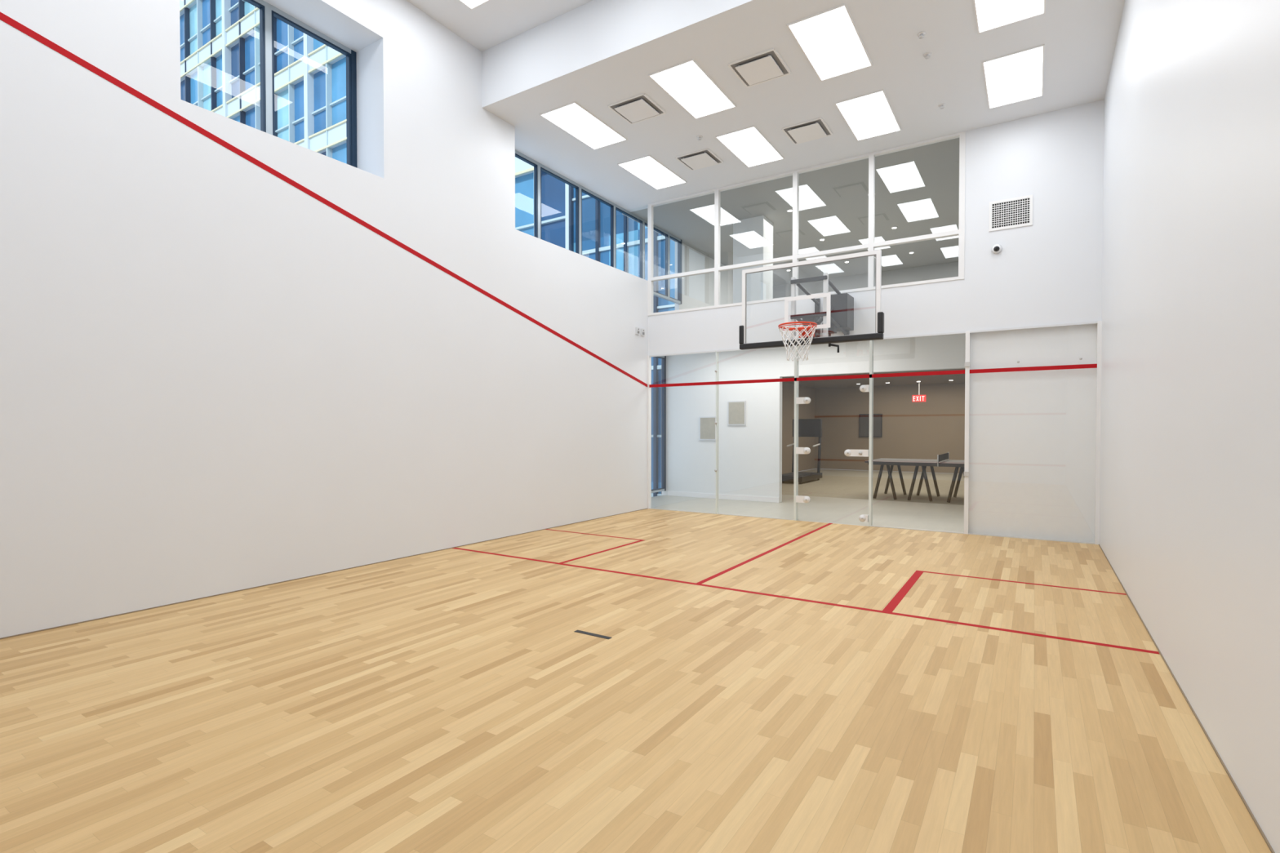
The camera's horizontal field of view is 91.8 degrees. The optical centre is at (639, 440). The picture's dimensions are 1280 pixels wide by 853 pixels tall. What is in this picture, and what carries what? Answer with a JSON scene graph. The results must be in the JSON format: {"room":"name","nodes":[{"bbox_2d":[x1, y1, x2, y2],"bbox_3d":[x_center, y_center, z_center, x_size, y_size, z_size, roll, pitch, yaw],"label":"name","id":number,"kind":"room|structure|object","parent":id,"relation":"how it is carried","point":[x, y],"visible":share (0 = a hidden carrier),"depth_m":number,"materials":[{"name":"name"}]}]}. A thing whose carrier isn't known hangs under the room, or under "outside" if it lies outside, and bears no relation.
{"room":"squash court","nodes":[
{"label":"squash court","id":0,"kind":"room"},
{"bbox_2d":[0,0,648,638],"bbox_3d":[-2.879,-1.752,7.011,0.950,6.230,9.750,1,1,32],"label":"wall","id":1,"kind":"structure","parent":0,"point":[215,379],"depth_m":5.50,"materials":[{"name":"white paint"}]},
{"bbox_2d":[244,0,357,168],"bbox_3d":[-3.574,-3.446,5.939,0.070,1.450,1.820,1,1,32],"label":"window","id":2,"kind":"structure","parent":1,"relation":"in","point":[267,11],"depth_m":5.96,"materials":[{"name":"silver metal"}]},
{"bbox_2d":[0,11,647,386],"bbox_3d":[-2.477,-2.058,6.750,0.003,2.390,9.750,1,1,32],"label":"red wall stripe","id":3,"kind":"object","parent":1,"relation":"attached to","point":[3,17],"depth_m":5.37,"materials":[{"name":"red paint"}]},
{"bbox_2d":[0,508,647,639],"bbox_3d":[-2.475,1.262,6.802,0.006,0.008,9.750,1,1,32],"label":"baseboard","id":4,"kind":"structure","parent":1,"relation":"attached to","point":[644,508],"depth_m":5.39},
{"bbox_2d":[515,150,681,304],"bbox_3d":[-0.604,-3.457,10.604,0.070,1.326,5.380,1,1,32],"label":"window","id":5,"kind":"structure","parent":1,"relation":"in","point":[538,167],"depth_m":10.66,"materials":[{"name":"silver metal"}]},
{"bbox_2d":[635,327,644,336],"bbox_3d":[0.006,-1.864,10.620,0.040,0.120,0.250,1,1,32],"label":"sensor box","id":6,"kind":"object","parent":1,"relation":"attached to","point":[637,329],"visible":1,"depth_m":10.58,"materials":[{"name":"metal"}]},
{"bbox_2d":[651,355,666,493],"bbox_3d":[-0.041,-0.345,12.245,0.070,2.850,2.090,1,1,32],"label":"window","id":7,"kind":"structure","parent":1,"relation":"in","point":[664,357],"depth_m":13.06,"materials":[{"name":"silver metal"}]},
{"bbox_2d":[0,468,1271,852],"bbox_3d":[4.408,1.263,10.125,9.950,0.102,22.750,1,1,32],"label":"floor","id":8,"kind":"structure","parent":0,"point":[451,700],"depth_m":3.11,"materials":[{"name":"brown wood"}]},
{"bbox_2d":[573,630,611,639],"bbox_3d":[-0.318,1.307,4.172,0.290,0.002,0.040,1,1,32],"label":"tape","id":9,"kind":"object","parent":8,"relation":"on","point":[576,631],"visible":1,"depth_m":4.17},
{"bbox_2d":[647,346,799,520],"bbox_3d":[1.278,-0.133,10.200,2.666,2.690,0.112,1,1,32],"label":"glass wall","id":10,"kind":"structure","parent":8,"relation":"on","point":[649,357],"depth_m":10.20,"materials":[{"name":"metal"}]},
{"bbox_2d":[648,364,1097,387],"bbox_3d":[2.839,-0.926,9.159,6.397,0.050,0.004,1,1,32],"label":"trim","id":11,"kind":"structure","parent":10,"relation":"attached to","point":[1081,366],"depth_m":8.70,"materials":[{"name":"red paint"}]},
{"bbox_2d":[782,418,822,484],"bbox_3d":[4.302,0.259,16.787,0.800,1.700,1.800,1,1,32],"label":"treadmill","id":12,"kind":"object","parent":8,"relation":"on","point":[806,427],"visible":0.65,"depth_m":17.17,"materials":[{"name":"metal"}]},
{"bbox_2d":[864,452,964,502],"bbox_3d":[6.073,0.721,12.406,2.700,0.926,1.724,1,1,32],"label":"table","id":13,"kind":"object","parent":8,"relation":"on","point":[941,461],"visible":0.7,"depth_m":12.37,"materials":[{"name":"metal"}]},
{"bbox_2d":[868,320,1102,544],"bbox_3d":[4.437,-0.101,8.212,2.670,2.690,0.150,1,1,32],"label":"frame","id":14,"kind":"object","parent":8,"relation":"on","point":[967,359],"visible":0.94,"depth_m":8.20,"materials":[{"name":"metal"}]},
{"bbox_2d":[407,0,1124,212],"bbox_3d":[0.030,-4.437,5.205,6.950,0.804,9.900,1,1,32],"label":"ceiling","id":15,"kind":"structure","parent":0,"point":[539,56],"depth_m":6.98,"materials":[{"name":"white paint"}]},
{"bbox_2d":[458,0,489,9],"bbox_3d":[-1.916,-4.718,6.167,0.560,0.012,1.140,1,1,32],"label":"ceiling light panel","id":16,"kind":"object","parent":15,"relation":"in","point":[472,4],"depth_m":6.69,"materials":[{"name":"white plastic"}]},
{"bbox_2d":[539,101,627,149],"bbox_3d":[-0.713,-4.074,8.067,0.560,0.012,1.140,1,1,32],"label":"ceiling light panel","id":17,"kind":"object","parent":15,"relation":"in","point":[573,118],"depth_m":8.03,"materials":[{"name":"white plastic"}]},
{"bbox_2d":[607,93,666,124],"bbox_3d":[-0.036,-4.056,7.613,0.534,0.034,0.534,1,1,32],"label":"air diffuser","id":18,"kind":"object","parent":15,"relation":"in","point":[638,108],"depth_m":7.57,"materials":[{"name":"white metal"}]},
{"bbox_2d":[617,155,687,189],"bbox_3d":[0.205,-4.097,9.509,0.560,0.012,1.140,1,1,32],"label":"ceiling light panel","id":19,"kind":"object","parent":15,"relation":"in","point":[646,168],"depth_m":9.48,"materials":[{"name":"white plastic"}]},
{"bbox_2d":[648,58,736,119],"bbox_3d":[0.633,-4.061,7.211,0.560,0.012,1.140,1,1,32],"label":"ceiling light panel","id":20,"kind":"object","parent":15,"relation":"in","point":[686,82],"depth_m":7.17,"materials":[{"name":"white plastic"}]},
{"bbox_2d":[675,148,723,170],"bbox_3d":[0.866,-4.078,9.030,0.534,0.034,0.534,1,1,32],"label":"air diffuser","id":21,"kind":"object","parent":15,"relation":"in","point":[704,157],"depth_m":8.98,"materials":[{"name":"white metal"}]},
{"bbox_2d":[715,125,784,167],"bbox_3d":[1.551,-4.084,8.653,0.560,0.012,1.140,1,1,32],"label":"ceiling light panel","id":22,"kind":"object","parent":15,"relation":"in","point":[748,144],"depth_m":8.61,"materials":[{"name":"white plastic"}]},
{"bbox_2d":[728,48,791,87],"bbox_3d":[1.305,-4.043,6.759,0.534,0.034,0.534,1,1,32],"label":"air diffuser","id":23,"kind":"object","parent":15,"relation":"in","point":[766,65],"depth_m":6.71,"materials":[{"name":"white metal"}]},
{"bbox_2d":[781,117,832,144],"bbox_3d":[2.207,-4.065,8.176,0.534,0.034,0.534,1,1,32],"label":"air diffuser","id":24,"kind":"object","parent":15,"relation":"in","point":[816,128],"depth_m":8.13,"materials":[{"name":"white metal"}]},
{"bbox_2d":[786,3,872,81],"bbox_3d":[1.970,-4.047,6.360,0.560,0.012,1.140,1,1,32],"label":"ceiling light panel","id":25,"kind":"object","parent":15,"relation":"in","point":[830,40],"depth_m":6.31,"materials":[{"name":"white plastic"}]},
{"bbox_2d":[834,88,901,141],"bbox_3d":[2.888,-4.070,7.802,0.560,0.012,1.140,1,1,32],"label":"ceiling light panel","id":26,"kind":"object","parent":15,"relation":"in","point":[869,115],"depth_m":7.76,"materials":[{"name":"white plastic"}]},
{"bbox_2d":[917,31,925,39],"bbox_3d":[2.804,-4.033,6.172,0.080,0.034,0.080,1,1,32],"label":"sprinkler","id":27,"kind":"object","parent":15,"relation":"attached to","point":[921,34],"visible":1,"depth_m":6.16,"materials":[{"name":"metal"}]},
{"bbox_2d":[923,52,931,58],"bbox_3d":[3.019,-4.038,6.510,0.080,0.034,0.080,1,1,32],"label":"sprinkler","id":28,"kind":"object","parent":15,"relation":"attached to","point":[926,55],"visible":1,"depth_m":6.50,"materials":[{"name":"metal"}]},
{"bbox_2d":[937,103,945,108],"bbox_3d":[3.664,-4.054,7.522,0.080,0.034,0.080,1,1,32],"label":"sprinkler","id":29,"kind":"object","parent":15,"relation":"attached to","point":[941,105],"visible":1,"depth_m":7.51,"materials":[{"name":"metal"}]},
{"bbox_2d":[973,0,1045,33],"bbox_3d":[3.286,-4.034,5.522,0.560,0.012,1.140,1,1,32],"label":"ceiling light panel","id":30,"kind":"object","parent":15,"relation":"in","point":[990,15],"depth_m":5.84,"materials":[{"name":"white plastic"}]},
{"bbox_2d":[982,44,1044,109],"bbox_3d":[4.204,-4.057,6.964,0.560,0.012,1.140,1,1,32],"label":"ceiling light panel","id":31,"kind":"object","parent":15,"relation":"in","point":[1018,76],"depth_m":6.91,"materials":[{"name":"white plastic"}]},
{"bbox_2d":[622,137,959,285],"bbox_3d":[4.576,-4.248,12.303,7.200,0.199,6.949,1,1,32],"label":"ceiling","id":32,"kind":"structure","parent":0,"point":[917,189],"depth_m":11.24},
{"bbox_2d":[661,358,964,494],"bbox_3d":[7.107,-0.338,14.339,10.150,2.970,13.000,1,1,32],"label":"wall","id":33,"kind":"structure","parent":0,"point":[931,428],"depth_m":20.84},
{"bbox_2d":[662,333,965,502],"bbox_3d":[3.016,-0.310,11.639,5.950,3.000,0.150,1,1,32],"label":"wall","id":34,"kind":"structure","parent":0,"point":[750,455],"depth_m":12.11,"materials":[{"name":"white paint"}]},
{"bbox_2d":[699,416,715,439],"bbox_3d":[1.378,-0.245,12.576,0.380,0.480,0.030,1,1,32],"label":"wall art panel","id":35,"kind":"object","parent":34,"relation":"attached to","point":[707,425],"depth_m":12.56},
{"bbox_2d":[667,490,779,502],"bbox_3d":[1.618,1.127,12.454,2.440,0.100,0.015,1,1,32],"label":"baseboard","id":36,"kind":"structure","parent":34,"relation":"attached to","point":[735,497],"depth_m":12.38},
{"bbox_2d":[727,400,746,425],"bbox_3d":[1.909,-0.540,12.233,0.380,0.480,0.030,1,1,32],"label":"wall art panel","id":37,"kind":"object","parent":34,"relation":"attached to","point":[736,410],"depth_m":12.22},
{"bbox_2d":[675,215,958,310],"bbox_3d":[4.575,-3.169,12.320,7.200,1.956,6.950,1,1,32],"label":"wall","id":38,"kind":"structure","parent":0,"point":[753,237],"depth_m":13.41,"materials":[{"name":"white paint"}]},
{"bbox_2d":[858,413,882,437],"bbox_3d":[7.925,-0.513,21.303,0.750,0.800,0.070,1,1,32],"label":"wall monitor","id":39,"kind":"object","parent":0,"point":[864,419],"depth_m":21.31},
{"bbox_2d":[782,368,964,388],"bbox_3d":[7.630,-1.796,15.139,9.950,0.060,10.750,1,1,32],"label":"ceiling","id":40,"kind":"structure","parent":0,"point":[957,378],"depth_m":18.97,"materials":[{"name":"white paint"}]},
{"bbox_2d":[911,382,926,402],"bbox_3d":[8.804,-1.525,19.547,0.400,0.620,0.060,1,1,32],"label":"exit sign","id":41,"kind":"object","parent":40,"relation":"hanging from","point":[915,398],"visible":1,"depth_m":19.54,"materials":[{"name":"red plastic"}]},
{"bbox_2d":[648,99,1104,542],"bbox_3d":[2.880,-1.435,9.218,6.400,5.326,0.150,1,1,32],"label":"wall","id":42,"kind":"structure","parent":0,"point":[1032,462],"depth_m":7.91,"materials":[{"name":"white paint"}]},
{"bbox_2d":[647,131,965,315],"bbox_3d":[2.042,-3.135,9.671,5.390,1.941,0.080,1,1,32],"label":"window","id":43,"kind":"structure","parent":42,"relation":"in","point":[960,232],"depth_m":9.40,"materials":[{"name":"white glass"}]},
{"bbox_2d":[738,248,884,361],"bbox_3d":[2.442,-1.691,8.285,1.696,1.343,1.677,0,1,-24],"label":"basketball hoop","id":44,"kind":"object","parent":42,"relation":"attached to","point":[837,313],"visible":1,"depth_m":8.17,"materials":[{"name":"plastic"}]},
{"bbox_2d":[795,340,869,522],"bbox_3d":[2.833,-0.121,9.169,1.055,2.675,0.078,1,1,32],"label":"door","id":45,"kind":"structure","parent":42,"relation":"in","point":[799,499],"depth_m":9.07,"materials":[{"name":"silver glass"}]},
{"bbox_2d":[991,244,1002,253],"bbox_3d":[4.591,-2.473,7.979,0.120,0.120,0.075,1,1,32],"label":"security camera","id":46,"kind":"object","parent":42,"relation":"attached to","point":[997,248],"visible":1,"depth_m":7.97,"materials":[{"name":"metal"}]},
{"bbox_2d":[988,194,1032,231],"bbox_3d":[4.734,-2.902,7.918,0.480,0.380,0.012,1,1,32],"label":"air vent","id":47,"kind":"object","parent":42,"relation":"in","point":[1014,212],"visible":1,"depth_m":7.92,"materials":[{"name":"white metal"}]},
{"bbox_2d":[1099,0,1279,852],"bbox_3d":[2.984,-1.693,3.279,0.150,6.230,10.050,1,1,32],"label":"wall","id":48,"kind":"structure","parent":0,"point":[1189,476],"depth_m":2.96,"materials":[{"name":"white paint"}]},
{"bbox_2d":[1098,544,1275,852],"bbox_3d":[2.918,1.317,3.368,0.006,0.008,9.750,1,1,32],"label":"baseboard","id":49,"kind":"structure","parent":48,"relation":"attached to","point":[1255,822],"depth_m":2.74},
{"label":"outside","id":50,"kind":"structure","parent":0,"visible":0},
{"bbox_2d":[179,0,675,497],"bbox_3d":[-15.995,-15.545,31.759,46.370,48.830,8.720,1,1,32],"label":"office tower","id":51,"kind":"structure","parent":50,"point":[220,57],"depth_m":25.85,"materials":[{"name":"blue glass"}]}
]}

